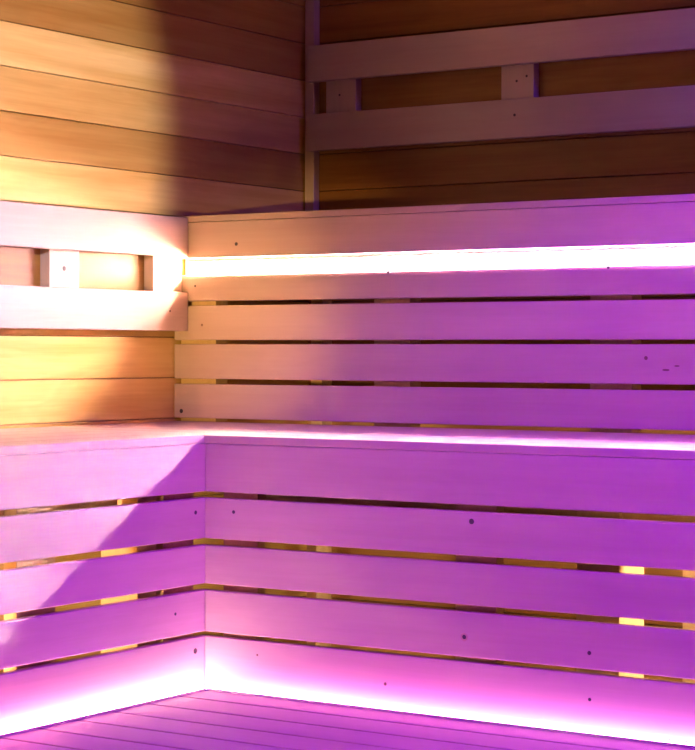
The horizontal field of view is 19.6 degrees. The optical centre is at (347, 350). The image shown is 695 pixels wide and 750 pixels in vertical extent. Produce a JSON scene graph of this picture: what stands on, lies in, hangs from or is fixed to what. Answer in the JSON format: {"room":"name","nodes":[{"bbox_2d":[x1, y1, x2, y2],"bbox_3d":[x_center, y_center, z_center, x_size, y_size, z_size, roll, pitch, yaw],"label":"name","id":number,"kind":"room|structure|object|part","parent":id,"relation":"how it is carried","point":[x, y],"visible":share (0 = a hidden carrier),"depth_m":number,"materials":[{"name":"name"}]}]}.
{"room":"sauna","nodes":[
{"label":"sauna","id":0,"kind":"room"},
{"bbox_2d":[0,0,308,671],"bbox_3d":[-1.450,-0.071,3.142,0.055,2.365,4.849,0,0,33],"label":"wall","id":1,"kind":"structure","parent":0,"point":[176,108],"depth_m":4.54,"materials":[{"name":"brown wood"}]},
{"bbox_2d":[0,201,187,330],"bbox_3d":[-1.152,-0.179,3.502,0.046,0.263,2.778,0,0,33],"label":"backrest","id":2,"kind":"object","parent":1,"relation":"attached to","point":[59,232],"visible":1,"depth_m":4.36,"materials":[{"name":"beige wood"}]},
{"bbox_3d":[-1.141,-0.092,3.495,0.018,0.090,2.778,0,0,33],"label":"rail","id":3,"kind":"part","parent":2,"relation":"part of","materials":[{"name":"beige wood"}]},
{"bbox_3d":[-1.141,-0.264,3.495,0.018,0.092,2.778,0,0,33],"label":"rail","id":4,"kind":"part","parent":2,"relation":"part of","materials":[{"name":"beige wood"}]},
{"bbox_2d":[308,0,694,681],"bbox_3d":[1.715,-0.063,3.974,4.313,2.365,0.055,0,0,33],"label":"wall","id":5,"kind":"structure","parent":0,"point":[661,161],"depth_m":4.83,"materials":[{"name":"brown wood"}]},
{"bbox_2d":[305,0,319,210],"bbox_3d":[-0.090,-0.770,5.116,0.028,0.960,0.026,0,0,33],"label":"trim","id":6,"kind":"structure","parent":5,"relation":"attached to","point":[312,7],"depth_m":5.11,"materials":[{"name":"brown wood"}]},
{"bbox_2d":[307,8,694,151],"bbox_3d":[1.657,-0.635,3.953,4.188,0.266,0.046,0,0,33],"label":"backrest","id":7,"kind":"object","parent":5,"relation":"attached to","point":[519,50],"visible":1,"depth_m":4.78,"materials":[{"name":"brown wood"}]},
{"bbox_3d":[1.649,-0.548,3.942,4.188,0.093,0.018,0,0,33],"label":"rail","id":8,"kind":"part","parent":7,"relation":"part of","materials":[{"name":"beige wood"}]},
{"bbox_3d":[1.650,-0.722,3.942,4.188,0.091,0.018,0,0,33],"label":"rail","id":9,"kind":"part","parent":7,"relation":"part of","materials":[{"name":"beige wood"}]},
{"bbox_3d":[0.366,1.156,1.933,4.433,0.080,4.954,0,0,33],"label":"floor","id":10,"kind":"structure","parent":0,"visible":0},
{"bbox_2d":[0,429,209,731],"bbox_3d":[-1.101,0.637,3.135,0.533,0.951,2.225,0,0,33],"label":"bench","id":11,"kind":"object","parent":10,"relation":"on","point":[128,498],"visible":1,"depth_m":3.65,"materials":[{"name":"brown wood"}]},
{"bbox_2d":[0,685,694,749],"bbox_3d":[0.959,0.885,2.436,3.678,0.465,1.081,0,0,33],"label":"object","id":12,"kind":"structure","parent":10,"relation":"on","point":[203,720],"depth_m":3.46,"materials":[{"name":"brown wood"}]},
{"bbox_3d":[-0.567,0.651,3.442,0.021,0.004,1.040,0,0,33],"label":"light strip","id":13,"kind":"part","parent":12,"relation":"part of","materials":[{"name":"plastic"}]},
{"bbox_3d":[1.247,0.655,2.882,3.668,0.004,0.021,0,0,33],"label":"light strip","id":14,"kind":"part","parent":12,"relation":"part of","materials":[{"name":"plastic"}]},
{"bbox_2d":[8,421,694,742],"bbox_3d":[1.198,0.642,3.282,4.210,0.951,0.594,0,0,33],"label":"bench","id":15,"kind":"object","parent":10,"relation":"on","point":[615,506],"visible":0.97,"depth_m":3.60,"materials":[{"name":"brown wood"}]},
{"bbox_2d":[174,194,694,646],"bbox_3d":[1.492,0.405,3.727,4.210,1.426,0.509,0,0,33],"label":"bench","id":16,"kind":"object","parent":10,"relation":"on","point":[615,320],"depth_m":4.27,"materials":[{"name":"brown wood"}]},
{"bbox_3d":[1.377,-0.197,3.544,4.183,0.012,0.006,0,0,33],"label":"light strip","id":17,"kind":"part","parent":16,"relation":"part of","materials":[{"name":"white plastic"}]}
]}

